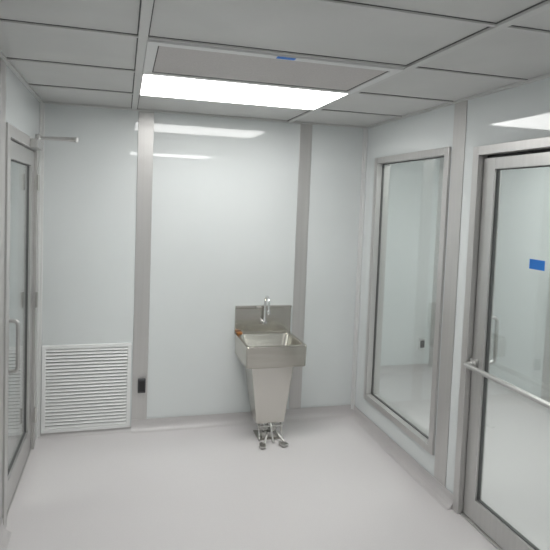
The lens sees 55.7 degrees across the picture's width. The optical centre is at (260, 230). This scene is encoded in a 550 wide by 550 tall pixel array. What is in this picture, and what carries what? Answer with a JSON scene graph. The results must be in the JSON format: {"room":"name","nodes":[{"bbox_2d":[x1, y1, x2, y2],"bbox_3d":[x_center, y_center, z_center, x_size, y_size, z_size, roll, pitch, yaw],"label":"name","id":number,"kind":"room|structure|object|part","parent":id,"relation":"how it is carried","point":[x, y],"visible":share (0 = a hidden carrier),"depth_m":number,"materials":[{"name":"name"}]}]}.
{"room":"clean room","nodes":[
{"label":"clean room","id":0,"kind":"room"},
{"bbox_2d":[8,161,18,397],"bbox_3d":[-2.738,0.229,4.423,1.660,2.465,0.100,1,3,-15],"label":"wall","id":1,"kind":"structure","parent":0,"point":[14,200],"depth_m":4.53,"materials":[{"name":"paint"}]},
{"bbox_2d":[6,65,39,429],"bbox_3d":[-0.952,0.477,1.076,0.090,2.465,5.600,1,3,-15],"label":"wall","id":2,"kind":"structure","parent":0,"point":[22,108],"depth_m":3.04,"materials":[{"name":"paint"}]},
{"bbox_2d":[0,57,5,522],"bbox_3d":[-1.310,0.380,2.623,0.006,2.465,0.120,1,3,-15],"label":"trim","id":3,"kind":"structure","parent":2,"relation":"attached to","point":[2,63],"depth_m":2.62,"materials":[{"name":"metal"}]},
{"bbox_2d":[0,518,11,549],"bbox_3d":[-0.777,1.702,0.610,0.050,0.085,4.460,1,3,-15],"label":"baseboard","id":4,"kind":"structure","parent":2,"relation":"attached to","point":[5,535],"depth_m":2.70,"materials":[{"name":"plastic"}]},
{"bbox_2d":[2,122,38,527],"bbox_3d":[-1.506,0.495,3.174,0.115,2.160,1.010,1,3,-15],"label":"frame","id":5,"kind":"object","parent":2,"relation":"attached to","point":[14,134],"visible":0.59,"depth_m":2.79,"materials":[{"name":"metal"}]},
{"bbox_2d":[7,140,33,510],"bbox_3d":[-1.492,0.526,3.180,0.045,2.079,0.870,1,3,-15],"label":"leaf","id":6,"kind":"object","parent":2,"relation":"attached to","point":[19,153],"visible":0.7,"depth_m":3.47,"materials":[{"name":"metal"}]},
{"bbox_2d":[8,164,27,470],"bbox_3d":[-1.491,0.491,3.178,0.006,1.809,0.650,1,3,-15],"label":"pane","id":7,"kind":"object","parent":6,"relation":"attached to","point":[17,430],"visible":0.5,"depth_m":3.33,"materials":[{"name":"clear glass"}]},
{"bbox_2d":[8,159,28,474],"bbox_3d":[-1.491,0.491,3.178,0.020,1.809,0.650,1,3,-15],"label":"gasket","id":8,"kind":"object","parent":6,"relation":"attached to","point":[11,159],"visible":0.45,"depth_m":3.48,"materials":[{"name":"grey rubber"}]},
{"bbox_2d":[34,407,36,422],"bbox_3d":[-1.585,1.298,3.658,0.018,0.110,0.018,1,3,-15],"label":"hinge","id":9,"kind":"object","parent":2,"relation":"attached to","point":[35,408],"visible":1,"depth_m":3.65,"materials":[{"name":"grey metal"}]},
{"bbox_2d":[35,292,37,307],"bbox_3d":[-1.555,0.480,3.613,0.018,0.110,0.018,1,3,-15],"label":"hinge","id":10,"kind":"object","parent":2,"relation":"attached to","point":[36,293],"visible":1,"depth_m":3.61,"materials":[{"name":"grey metal"}]},
{"bbox_2d":[37,175,39,190],"bbox_3d":[-1.525,-0.329,3.569,0.018,0.110,0.018,1,3,-15],"label":"hinge","id":11,"kind":"object","parent":2,"relation":"attached to","point":[38,176],"visible":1,"depth_m":3.56,"materials":[{"name":"grey metal"}]},
{"bbox_2d":[8,137,74,373],"bbox_3d":[-1.319,0.079,3.188,0.276,1.364,0.766,1,3,-15],"label":"hardware piece","id":12,"kind":"object","parent":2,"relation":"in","point":[36,144],"depth_m":2.84,"materials":[{"name":"metal"}]},
{"bbox_3d":[-1.345,0.630,2.831,0.066,0.302,0.022,1,3,-15],"label":"pull handle","id":13,"kind":"part","parent":12,"relation":"part of","materials":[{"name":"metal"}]},
{"bbox_3d":[-1.365,-0.614,3.503,0.234,0.018,0.018,1,3,-22],"label":"closer arm","id":14,"kind":"part","parent":12,"relation":"part of","materials":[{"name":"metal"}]},
{"bbox_2d":[40,104,362,432],"bbox_3d":[-0.397,0.329,4.160,2.735,2.465,0.090,1,3,-15],"label":"wall","id":15,"kind":"structure","parent":0,"point":[225,190],"depth_m":4.09,"materials":[{"name":"paint"}]},
{"bbox_2d":[35,103,44,438],"bbox_3d":[-1.602,0.306,3.779,0.030,2.465,0.030,1,3,-15],"label":"trim","id":16,"kind":"structure","parent":15,"relation":"attached to","point":[42,105],"depth_m":3.78,"materials":[{"name":"white"}]},
{"bbox_2d":[41,343,130,433],"bbox_3d":[-1.308,1.182,3.920,0.637,0.658,0.016,1,3,-15],"label":"air vent","id":17,"kind":"object","parent":15,"relation":"in","point":[84,386],"visible":1,"depth_m":3.92,"materials":[{"name":"white metal"}]},
{"bbox_2d":[138,378,145,392],"bbox_3d":[-0.917,1.198,4.012,0.058,0.110,0.028,1,3,-15],"label":"electrical outlet","id":18,"kind":"object","parent":15,"relation":"attached to","point":[141,381],"visible":1,"depth_m":4.00,"materials":[{"name":"black plastic"}]},
{"bbox_2d":[131,111,153,419],"bbox_3d":[-0.902,0.321,3.977,0.115,2.465,0.006,1,3,-15],"label":"trim","id":19,"kind":"structure","parent":15,"relation":"attached to","point":[145,119],"depth_m":3.97,"materials":[{"name":"metal"}]},
{"bbox_2d":[37,405,352,438],"bbox_3d":[-0.422,1.521,4.154,2.555,0.085,0.055,1,3,-15],"label":"baseboard","id":20,"kind":"structure","parent":15,"relation":"attached to","point":[311,413],"depth_m":4.15,"materials":[{"name":"plastic"}]},
{"bbox_2d":[234,305,291,333],"bbox_3d":[0.023,0.724,4.232,0.470,0.230,0.030,1,3,-15],"label":"backsplash","id":21,"kind":"structure","parent":15,"relation":"attached to","point":[248,318],"depth_m":4.22,"materials":[{"name":"silver metal"}]},
{"bbox_2d":[289,124,312,408],"bbox_3d":[0.330,0.348,4.303,0.105,2.465,0.006,1,3,-15],"label":"trim","id":22,"kind":"structure","parent":15,"relation":"attached to","point":[305,145],"depth_m":4.29,"materials":[{"name":"metal"}]},
{"bbox_2d":[350,128,367,409],"bbox_3d":[0.838,0.360,4.425,0.030,2.465,0.030,1,3,-15],"label":"trim","id":23,"kind":"structure","parent":15,"relation":"attached to","point":[365,131],"depth_m":4.42,"materials":[{"name":"white"}]},
{"bbox_2d":[0,0,549,126],"bbox_3d":[0.303,-0.807,1.894,6.500,0.100,6.900,1,3,-15],"label":"ceiling","id":24,"kind":"structure","parent":0,"point":[298,26],"depth_m":2.14,"materials":[{"name":"tile"}]},
{"bbox_2d":[139,73,347,109],"bbox_3d":[-0.125,-0.836,3.171,1.181,0.012,0.591,1,3,-15],"label":"ceiling light","id":25,"kind":"object","parent":24,"relation":"attached to","point":[151,85],"depth_m":3.14,"materials":[{"name":"white plastic"}]},
{"bbox_2d":[152,46,388,90],"bbox_3d":[0.030,-0.795,2.583,1.095,0.010,0.505,1,3,-15],"label":"groove","id":26,"kind":"object","parent":24,"relation":"attached to","point":[158,46],"visible":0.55,"depth_m":2.76,"materials":[{"name":"grey metal"}]},
{"bbox_2d":[143,39,403,93],"bbox_3d":[0.030,-0.795,2.583,1.181,0.018,0.591,1,3,-15],"label":"panel","id":27,"kind":"object","parent":24,"relation":"attached to","point":[174,58],"depth_m":2.53,"materials":[{"name":"white metal"}]},
{"bbox_2d":[0,0,549,128],"bbox_3d":[1.117,-0.728,2.035,4.350,0.017,6.550,1,3,-15],"label":"grid","id":28,"kind":"object","parent":24,"relation":"attached to","point":[146,7],"depth_m":2.33,"materials":[{"name":"white metal"}]},
{"bbox_2d":[276,56,295,59],"bbox_3d":[0.114,-0.768,2.320,0.085,0.002,0.030,1,3,-15],"label":"label","id":29,"kind":"object","parent":24,"relation":"attached to","point":[278,57],"visible":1,"depth_m":2.32,"materials":[{"name":"blue"}]},
{"bbox_2d":[6,372,549,549],"bbox_3d":[0.210,1.753,2.033,6.500,0.100,6.900,1,3,-15],"label":"floor","id":30,"kind":"structure","parent":0,"point":[332,487],"depth_m":3.26,"materials":[{"name":"plastic"}]},
{"bbox_2d":[7,449,30,514],"bbox_3d":[-1.547,1.569,3.232,0.090,0.008,0.880,1,3,-15],"label":"threshold","id":31,"kind":"object","parent":30,"relation":"on","point":[30,449],"visible":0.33,"depth_m":3.21,"materials":[{"name":"metal"}]},
{"bbox_2d":[234,295,306,448],"bbox_3d":[0.071,1.055,4.023,0.470,1.065,0.499,1,3,-15],"label":"sink","id":32,"kind":"object","parent":30,"relation":"on","point":[265,345],"visible":1,"depth_m":3.96,"materials":[{"name":"silver metal"}]},
{"bbox_2d":[260,295,269,325],"bbox_3d":[0.047,0.645,4.146,0.052,0.261,0.162,1,3,-15],"label":"faucet","id":33,"kind":"object","parent":32,"relation":"on","point":[264,309],"depth_m":4.18,"materials":[{"name":"silver metal"}]},
{"bbox_3d":[0.050,1.583,4.037,0.180,0.008,0.170,1,3,-15],"label":"valve floor plate","id":34,"kind":"part","parent":32,"relation":"part of","materials":[{"name":"silver metal"}]},
{"bbox_2d":[235,332,306,368],"bbox_3d":[0.069,0.921,4.040,0.470,0.160,0.428,1,3,-15],"label":"basin","id":35,"kind":"object","parent":32,"relation":"in","point":[255,350],"depth_m":3.87,"materials":[{"name":"silver metal"}]},
{"bbox_3d":[0.081,1.521,3.945,0.016,0.131,0.138,1,3,-15],"label":"valve stop rod","id":36,"kind":"part","parent":32,"relation":"part of","materials":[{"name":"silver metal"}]},
{"bbox_2d":[460,512,502,549],"bbox_3d":[1.347,1.708,2.625,0.090,0.008,0.970,1,3,-15],"label":"threshold","id":37,"kind":"object","parent":30,"relation":"on","point":[462,514],"visible":0.45,"depth_m":2.91,"materials":[{"name":"metal"}]},
{"bbox_2d":[380,158,439,365],"bbox_3d":[1.554,0.318,5.663,1.805,2.465,0.100,1,3,-15],"label":"wall","id":38,"kind":"structure","parent":0,"point":[413,186],"depth_m":5.63,"materials":[{"name":"paint"}]},
{"bbox_2d":[380,363,431,374],"bbox_3d":[1.481,1.509,5.642,1.705,0.085,0.050,1,3,-15],"label":"baseboard","id":39,"kind":"structure","parent":38,"relation":"attached to","point":[409,368],"depth_m":5.68,"materials":[{"name":"plastic"}]},
{"bbox_2d":[418,338,425,348],"bbox_3d":[1.779,1.248,5.721,0.080,0.120,0.018,1,3,-15],"label":"wall switch plate","id":40,"kind":"object","parent":38,"relation":"attached to","point":[422,341],"visible":1,"depth_m":5.71,"materials":[{"name":"black plastic"}]},
{"bbox_2d":[429,158,443,366],"bbox_3d":[1.966,0.330,5.717,0.120,2.465,0.006,1,3,-15],"label":"trim","id":41,"kind":"structure","parent":38,"relation":"attached to","point":[441,167],"depth_m":5.71,"materials":[{"name":"metal"}]},
{"bbox_2d":[355,77,549,493],"bbox_3d":[1.604,0.534,1.752,0.090,2.465,5.600,1,3,-15],"label":"wall","id":42,"kind":"structure","parent":0,"point":[522,112],"depth_m":3.17,"materials":[{"name":"paint"}]},
{"bbox_2d":[350,406,452,509],"bbox_3d":[0.957,1.590,3.810,0.050,0.085,1.430,1,3,-15],"label":"baseboard","id":43,"kind":"structure","parent":42,"relation":"attached to","point":[443,496],"depth_m":3.62,"materials":[{"name":"plastic"}]},
{"bbox_2d":[363,147,451,454],"bbox_3d":[1.067,0.431,3.775,0.118,1.970,0.990,1,3,-15],"label":"frame","id":44,"kind":"object","parent":42,"relation":"attached to","point":[428,445],"visible":0.72,"depth_m":4.06,"materials":[{"name":"metal"}]},
{"bbox_2d":[371,156,443,438],"bbox_3d":[1.062,0.431,3.774,0.016,1.874,0.894,1,3,-15],"label":"gasket","id":45,"kind":"object","parent":42,"relation":"attached to","point":[383,165],"visible":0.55,"depth_m":4.18,"materials":[{"name":"grey rubber"}]},
{"bbox_2d":[434,100,467,487],"bbox_3d":[1.170,0.438,3.212,0.006,2.465,0.120,1,3,-15],"label":"trim","id":46,"kind":"structure","parent":42,"relation":"attached to","point":[460,111],"depth_m":3.20,"materials":[{"name":"metal"}]},
{"bbox_2d":[452,136,549,513],"bbox_3d":[1.384,0.631,2.566,0.115,2.165,1.070,1,3,-15],"label":"frame","id":47,"kind":"object","parent":42,"relation":"attached to","point":[480,153],"visible":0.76,"depth_m":3.02,"materials":[{"name":"metal"}]},
{"bbox_2d":[487,149,549,157],"bbox_3d":[1.389,0.657,2.569,0.007,2.115,0.970,1,3,-15],"label":"seal","id":48,"kind":"object","parent":47,"relation":"attached to","point":[543,150],"depth_m":2.74,"materials":[{"name":"black rubber"}]},
{"bbox_2d":[463,152,549,549],"bbox_3d":[1.383,0.660,2.568,0.045,2.087,0.960,1,3,-15],"label":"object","id":49,"kind":"object","parent":42,"relation":"attached to","point":[481,516],"visible":0.94,"depth_m":2.95,"materials":[{"name":"metal"}]},
{"bbox_2d":[470,358,477,367],"bbox_3d":[1.232,0.770,3.001,0.020,0.060,0.050,1,3,-15],"label":"bracket","id":50,"kind":"object","parent":49,"relation":"attached to","point":[475,361],"depth_m":2.98,"materials":[{"name":"silver metal"}]},
{"bbox_2d":[490,316,498,363],"bbox_3d":[1.332,0.629,2.989,0.071,0.282,0.022,2,3,-10],"label":"door handle","id":51,"kind":"object","parent":49,"relation":"attached to","point":[495,318],"depth_m":2.98,"materials":[{"name":"metal"}]},
{"bbox_2d":[464,362,549,408],"bbox_3d":[1.313,0.797,2.568,0.084,0.028,0.908,1,3,-15],"label":"push bar","id":52,"kind":"object","parent":49,"relation":"attached to","point":[470,365],"visible":0.98,"depth_m":2.63,"materials":[{"name":"metal"}]},
{"bbox_2d":[477,165,549,549],"bbox_3d":[1.384,0.628,2.566,0.020,1.892,0.770,1,3,-15],"label":"gasket","id":53,"kind":"object","parent":49,"relation":"attached to","point":[506,523],"visible":1,"depth_m":2.92,"materials":[{"name":"grey rubber"}]},
{"bbox_3d":[1.384,0.628,2.566,0.006,1.892,0.770,1,3,-15],"label":"pane","id":54,"kind":"object","parent":42,"relation":"attached to","visible":0},
{"bbox_2d":[529,259,544,270],"bbox_3d":[1.382,0.171,2.598,0.001,0.050,0.100,1,3,-15],"label":"tape","id":55,"kind":"object","parent":54,"relation":"attached to","point":[533,264],"visible":1,"depth_m":2.60,"materials":[{"name":"blue plastic"}]},
{"bbox_2d":[489,167,549,397],"bbox_3d":[3.217,0.541,2.696,0.100,2.465,6.600,1,3,-15],"label":"wall","id":56,"kind":"structure","parent":0,"point":[520,292],"depth_m":5.05,"materials":[{"name":"paint"}]},
{"bbox_2d":[488,379,549,414],"bbox_3d":[3.107,1.728,2.717,0.050,0.085,6.550,1,3,-15],"label":"baseboard","id":57,"kind":"structure","parent":56,"relation":"attached to","point":[492,383],"depth_m":5.00,"materials":[{"name":"plastic"}]},
{"bbox_2d":[541,269,549,401],"bbox_3d":[2.642,0.412,4.670,0.006,2.465,0.120,1,3,-15],"label":"trim","id":58,"kind":"structure","parent":56,"relation":"attached to","point":[545,390],"depth_m":4.73,"materials":[{"name":"metal"}]},
{"bbox_3d":[-1.256,-0.618,3.546,0.026,0.034,0.026,1,3,-15],"label":"door closer elbow","id":59,"kind":"structure","parent":0,"visible":0},
{"bbox_2d":[40,136,73,138],"bbox_3d":[-1.388,-0.635,3.557,0.266,0.014,0.014,2,3,5],"label":"door closer arm","id":60,"kind":"object","parent":59,"relation":"attached to","point":[40,136],"depth_m":3.55,"materials":[{"name":"metal"}]}
]}

